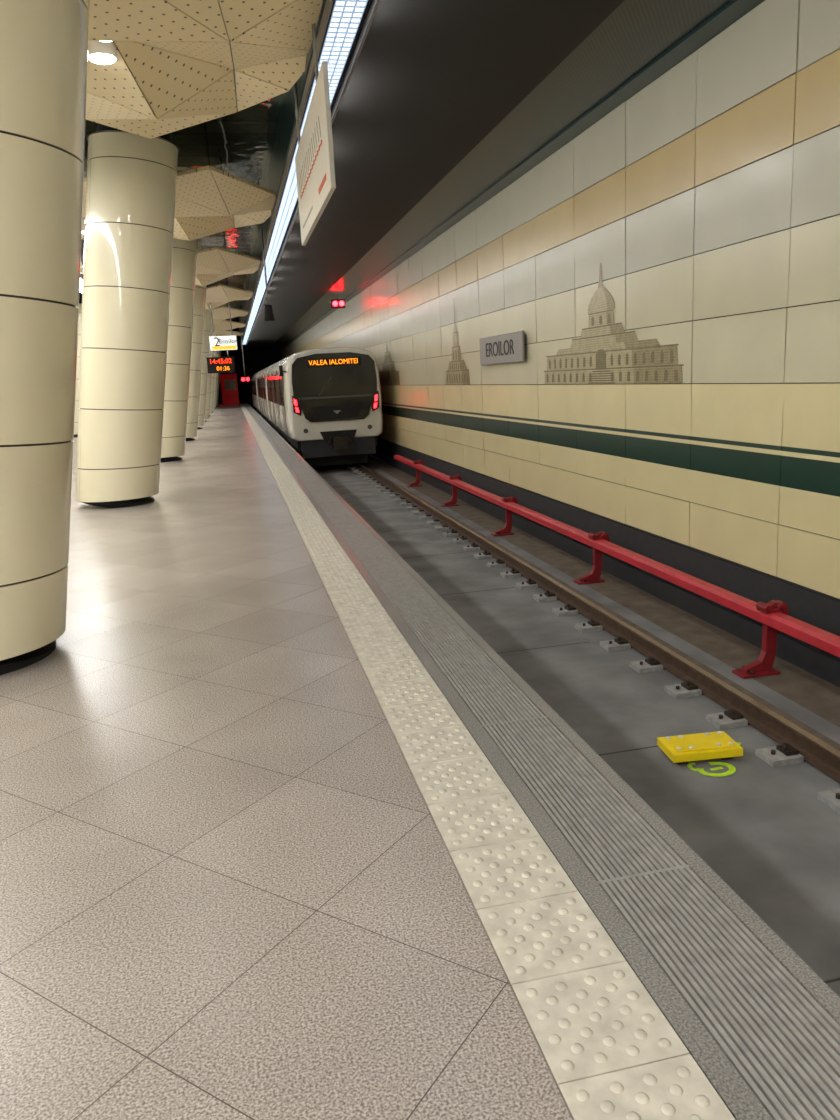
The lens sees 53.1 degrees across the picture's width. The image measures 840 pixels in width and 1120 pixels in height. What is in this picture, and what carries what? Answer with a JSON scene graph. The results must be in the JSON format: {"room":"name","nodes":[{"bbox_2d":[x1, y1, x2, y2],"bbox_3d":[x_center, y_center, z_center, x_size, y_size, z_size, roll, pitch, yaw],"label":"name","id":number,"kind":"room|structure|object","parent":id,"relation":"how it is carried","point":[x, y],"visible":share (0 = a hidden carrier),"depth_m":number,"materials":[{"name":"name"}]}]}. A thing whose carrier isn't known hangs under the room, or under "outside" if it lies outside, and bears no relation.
{"room":"railway station","nodes":[
{"label":"railway station","id":0,"kind":"room"},
{"bbox_2d":[206,350,234,373],"bbox_3d":[-6.774,-6.733,28.514,0.900,0.750,0.163,-6,13,-12],"label":"clock display","id":1,"kind":"object","parent":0,"point":[214,364],"visible":1,"depth_m":28.48,"materials":[{"name":"metal"}]},
{"bbox_2d":[220,346,281,414],"bbox_3d":[-18.834,-16.250,76.211,13.400,6.520,0.300,-6,13,-12],"label":"wall","id":2,"kind":"structure","parent":0,"point":[254,361],"depth_m":76.62,"materials":[{"name":"black"}]},
{"bbox_2d":[0,404,571,1119],"bbox_3d":[-11.289,-5.140,34.041,8.555,0.250,88.000,-6,13,-12],"label":"floor","id":3,"kind":"structure","parent":0,"point":[230,890],"depth_m":2.79,"materials":[{"name":"tile"}]},
{"bbox_2d":[0,0,89,674],"bbox_3d":[-2.498,-1.873,4.697,1.922,5.183,1.180,-6,13,-12],"label":"column","id":4,"kind":"structure","parent":3,"relation":"on","point":[44,43],"depth_m":4.56,"materials":[{"name":"ceramic"}]},
{"bbox_2d":[74,295,81,436],"bbox_3d":[-12.701,-7.123,31.138,1.922,5.183,1.180,-6,13,-12],"label":"column","id":5,"kind":"structure","parent":3,"relation":"on","point":[80,296],"depth_m":30.66,"materials":[{"name":"metal"}]},
{"bbox_2d":[76,123,179,507],"bbox_3d":[-4.032,-3.286,11.515,1.922,5.183,1.180,-6,13,-12],"label":"column","id":6,"kind":"structure","parent":3,"relation":"on","point":[131,182],"depth_m":11.09,"materials":[{"name":"metal"}]},
{"bbox_2d":[161,238,198,461],"bbox_3d":[-5.567,-4.698,18.333,1.922,5.183,1.180,-6,13,-12],"label":"column","id":7,"kind":"structure","parent":3,"relation":"on","point":[184,254],"depth_m":18.03,"materials":[{"name":"ceramic"}]},
{"bbox_2d":[186,284,206,440],"bbox_3d":[-7.101,-6.111,25.151,1.922,5.183,1.180,-6,13,-12],"label":"column","id":8,"kind":"structure","parent":3,"relation":"on","point":[200,291],"depth_m":24.93,"materials":[{"name":"ceramic"}]},
{"bbox_2d":[198,309,210,428],"bbox_3d":[-8.635,-7.523,31.970,1.922,5.183,1.180,-6,13,-12],"label":"column","id":9,"kind":"structure","parent":3,"relation":"on","point":[207,322],"depth_m":31.81,"materials":[{"name":"ceramic"}]},
{"bbox_2d":[204,324,214,421],"bbox_3d":[-10.169,-8.935,38.788,1.922,5.183,1.180,-6,13,-12],"label":"column","id":10,"kind":"structure","parent":3,"relation":"on","point":[209,377],"depth_m":38.80,"materials":[{"name":"ceramic"}]},
{"bbox_2d":[209,334,216,415],"bbox_3d":[-11.703,-10.348,45.606,1.922,5.183,1.180,-6,13,-12],"label":"column","id":11,"kind":"structure","parent":3,"relation":"on","point":[214,352],"depth_m":45.65,"materials":[{"name":"ceramic"}]},
{"bbox_2d":[212,350,218,410],"bbox_3d":[-13.237,-11.760,52.425,1.922,5.183,1.180,-6,13,-12],"label":"column","id":12,"kind":"structure","parent":3,"relation":"on","point":[215,377],"depth_m":52.48,"materials":[{"name":"ceramic"}]},
{"bbox_2d":[215,350,219,407],"bbox_3d":[-14.771,-13.172,59.243,1.922,5.183,1.180,-6,13,-12],"label":"column","id":13,"kind":"structure","parent":3,"relation":"on","point":[219,350],"depth_m":59.31,"materials":[{"name":"ceramic"}]},
{"bbox_2d":[216,350,221,406],"bbox_3d":[-16.305,-14.585,66.061,1.922,5.183,1.180,-6,13,-12],"label":"column","id":14,"kind":"structure","parent":3,"relation":"on","point":[220,350],"depth_m":66.13,"materials":[{"name":"ceramic"}]},
{"bbox_2d":[217,374,238,405],"bbox_3d":[-16.722,-14.469,71.382,2.450,2.550,1.550,-6,13,-12],"label":"kiosk","id":15,"kind":"object","parent":3,"relation":"on","point":[228,386],"visible":0.64,"depth_m":70.76,"materials":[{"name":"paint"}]},
{"bbox_2d":[79,0,764,351],"bbox_3d":[-9.470,-10.227,33.397,12.820,0.940,88.000,-6,13,-12],"label":"ceiling","id":16,"kind":"structure","parent":0,"point":[445,105],"depth_m":10.35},
{"bbox_2d":[79,274,82,292],"bbox_3d":[-9.629,-8.108,24.493,0.550,0.650,70.000,-6,13,-12],"label":"fluorescent light strip","id":17,"kind":"object","parent":16,"relation":"attached to","point":[81,275],"visible":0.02,"depth_m":22.21,"materials":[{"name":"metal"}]},
{"bbox_2d":[80,245,260,285],"bbox_3d":[-6.143,-7.322,20.746,4.488,0.946,5.275,-6,13,-12],"label":"ceiling panel","id":18,"kind":"object","parent":16,"relation":"attached to","point":[214,264],"visible":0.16,"depth_m":19.71,"materials":[{"name":"metal"}]},
{"bbox_2d":[81,166,275,240],"bbox_3d":[-4.609,-5.909,13.927,4.488,0.946,5.275,-6,13,-12],"label":"ceiling panel","id":19,"kind":"object","parent":16,"relation":"attached to","point":[207,199],"visible":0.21,"depth_m":12.96,"materials":[{"name":"metal"}]},
{"bbox_2d":[86,0,322,138],"bbox_3d":[-3.075,-4.497,7.109,4.488,0.946,5.275,-6,13,-12],"label":"ceiling panel","id":20,"kind":"object","parent":16,"relation":"attached to","point":[155,68],"visible":0.83,"depth_m":7.46,"materials":[{"name":"metal"}]},
{"bbox_2d":[208,279,236,350],"bbox_3d":[-6.683,-8.234,28.208,0.922,2.300,0.153,-6,13,-12],"label":"number sign","id":21,"kind":"object","parent":16,"relation":"hanging from","point":[216,342],"visible":0.98,"depth_m":28.34,"materials":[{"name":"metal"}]},
{"bbox_2d":[205,284,252,309],"bbox_3d":[-7.677,-8.734,27.564,4.488,0.946,5.275,-6,13,-12],"label":"ceiling panel","id":22,"kind":"object","parent":16,"relation":"attached to","point":[218,295],"visible":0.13,"depth_m":26.45,"materials":[{"name":"metal"}]},
{"bbox_2d":[211,303,248,324],"bbox_3d":[-9.211,-10.146,34.382,4.488,0.946,5.275,-6,13,-12],"label":"ceiling panel","id":23,"kind":"object","parent":16,"relation":"attached to","point":[221,313],"visible":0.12,"depth_m":33.22,"materials":[{"name":"metal"}]},
{"bbox_2d":[214,319,245,334],"bbox_3d":[-10.746,-11.559,41.200,4.488,0.946,5.275,-6,13,-12],"label":"ceiling panel","id":24,"kind":"object","parent":16,"relation":"attached to","point":[222,326],"visible":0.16,"depth_m":40.09,"materials":[{"name":"metal"}]},
{"bbox_2d":[217,330,243,335],"bbox_3d":[-12.280,-12.971,48.019,4.488,0.946,5.275,-6,13,-12],"label":"ceiling panel","id":25,"kind":"object","parent":16,"relation":"attached to","point":[227,332],"visible":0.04,"depth_m":46.61,"materials":[{"name":"metal"}]},
{"bbox_2d":[240,327,249,381],"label":"lamp","id":26,"kind":"object","parent":16,"relation":"hanging from","point":[242,378],"depth_m":43.08,"materials":[{"name":"metal"}]},
{"bbox_2d":[260,223,274,320],"bbox_3d":[-3.242,-6.135,17.555,0.219,2.200,0.219,-6,13,-12],"label":"loudspeaker","id":27,"kind":"object","parent":16,"relation":"hanging from","point":[269,316],"visible":0.87,"depth_m":17.66,"materials":[{"name":"metal"}]},
{"bbox_2d":[241,0,380,344],"bbox_3d":[-4.787,-8.274,25.496,0.425,0.259,69.900,-6,13,-12],"label":"fluorescent light strip","id":28,"kind":"object","parent":16,"relation":"attached to","point":[345,25],"visible":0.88,"depth_m":8.10,"materials":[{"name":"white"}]},
{"bbox_2d":[294,24,335,245],"bbox_3d":[-1.057,-4.233,7.879,0.045,2.000,2.900,-6,13,-12],"label":"sign","id":29,"kind":"object","parent":16,"relation":"hanging from","point":[314,158],"visible":0.97,"depth_m":7.44,"materials":[{"name":"metal"}]},
{"bbox_2d":[330,294,344,308],"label":"lamp","id":30,"kind":"object","parent":16,"relation":"hanging from","point":[337,303],"depth_m":29.87,"materials":[{"name":"glass"}]},
{"bbox_2d":[243,403,839,1119],"bbox_3d":[-6.583,-5.603,35.004,0.435,0.250,88.000,-6,13,-12],"label":"trim","id":31,"kind":"structure","parent":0,"point":[737,1096],"depth_m":2.63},
{"bbox_2d":[260,415,839,996],"bbox_3d":[-5.448,-5.293,38.887,3.510,0.306,94.814,-6,13,-12],"label":"track bed","id":32,"kind":"object","parent":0,"point":[764,830],"visible":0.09,"depth_m":6.93,"materials":[{"name":"concrete"}]},
{"bbox_2d":[343,464,839,813],"bbox_3d":[-4.952,-4.853,35.825,1.910,0.104,86.650,-6,13,-12],"label":"fastener","id":33,"kind":"object","parent":32,"relation":"on","point":[784,754],"visible":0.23,"depth_m":7.71,"materials":[{"name":"metal"}]},
{"bbox_2d":[353,463,839,782],"bbox_3d":[-4.049,-4.918,35.716,0.140,0.145,88.000,-6,13,-12],"label":"rail","id":34,"kind":"object","parent":32,"relation":"on","point":[815,751],"visible":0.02,"depth_m":7.55,"materials":[{"name":"metal"}]},
{"bbox_2d":[394,455,839,678],"bbox_3d":[2.670,0.380,8.836,0.460,0.639,31.600,-6,13,-12],"label":"rail","id":35,"kind":"object","parent":32,"relation":"on","point":[774,616],"visible":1,"depth_m":8.70,"materials":[{"name":"red metal"}]},
{"bbox_2d":[657,731,742,763],"bbox_3d":[1.966,1.322,5.913,0.500,0.122,0.300,-4,12,-6],"label":"beacon","id":36,"kind":"object","parent":32,"relation":"on","point":[681,749],"visible":1,"depth_m":5.82,"materials":[{"name":"plastic"}]},
{"bbox_2d":[687,742,740,776],"bbox_3d":[2.119,1.384,5.868,0.298,0.002,0.621,9,17,43],"label":"paint marking","id":37,"kind":"object","parent":32,"relation":"on","point":[732,769],"visible":0.73,"depth_m":5.71,"materials":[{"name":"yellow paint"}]},
{"bbox_2d":[281,0,839,686],"bbox_3d":[-3.045,-8.183,35.551,0.380,6.520,88.546,-6,13,-12],"label":"wall","id":38,"kind":"structure","parent":0,"point":[707,201],"depth_m":9.18,"materials":[{"name":"beige tile"}]},
{"bbox_2d":[379,343,399,384],"bbox_3d":[-0.988,-6.064,25.919,0.004,1.300,3.468,-6,13,-12],"label":"wall mural","id":39,"kind":"object","parent":38,"relation":"attached to","point":[389,375],"depth_m":25.85},
{"bbox_2d":[446,298,469,384],"bbox_3d":[0.763,-4.683,18.025,0.003,1.800,2.000,-6,13,-12],"label":"wall mural","id":40,"kind":"object","parent":38,"relation":"attached to","point":[457,373],"depth_m":18.04},
{"bbox_2d":[479,331,524,364],"bbox_3d":[1.448,-3.737,14.898,0.102,0.490,2.450,-6,13,-12],"label":"name sign","id":41,"kind":"object","parent":38,"relation":"attached to","point":[504,348],"visible":1,"depth_m":14.68,"materials":[{"name":"metal"}]},
{"bbox_2d":[544,263,683,383],"bbox_3d":[2.362,-3.081,10.978,0.004,1.520,4.243,-6,13,-12],"label":"wall mural","id":42,"kind":"object","parent":38,"relation":"attached to","point":[604,353],"depth_m":10.81},
{"bbox_3d":[-10.938,-4.503,34.252,9.200,1.120,88.000,-6,13,-12],"label":"platform base","id":43,"kind":"object","parent":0,"visible":0},
{"bbox_2d":[239,403,734,1119],"bbox_3d":[-6.971,-5.583,34.991,0.330,0.258,88.133,-6,13,-12],"label":"tactile paving","id":44,"kind":"object","parent":43,"relation":"on","point":[610,1052],"visible":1,"depth_m":2.49,"materials":[{"name":"tile"}]},
{"bbox_2d":[244,403,839,1119],"bbox_3d":[-6.675,-5.717,35.434,0.308,0.200,88.906,-6,13,-12],"label":"strip","id":45,"kind":"object","parent":43,"relation":"on","point":[783,1044],"visible":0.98,"depth_m":2.56,"materials":[{"name":"tile"}]},
{"bbox_3d":[-5.522,-4.773,35.415,0.140,0.145,88.000,-6,13,-12],"label":"rail","id":46,"kind":"object","parent":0,"visible":0},
{"bbox_2d":[251,347,382,466],"bbox_3d":[-7.183,-8.750,45.417,2.995,3.500,44.580,-6,13,-12],"label":"train","id":47,"kind":"object","parent":46,"relation":"on","point":[325,403],"visible":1,"depth_m":24.67,"materials":[{"name":"white metal"}]},
{"bbox_2d":[279,365,286,375],"bbox_3d":[-3.922,-5.473,24.291,0.103,0.300,0.363,6,16,37],"label":"mirror","id":48,"kind":"object","parent":47,"relation":"attached to","point":[281,371],"depth_m":24.17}
]}

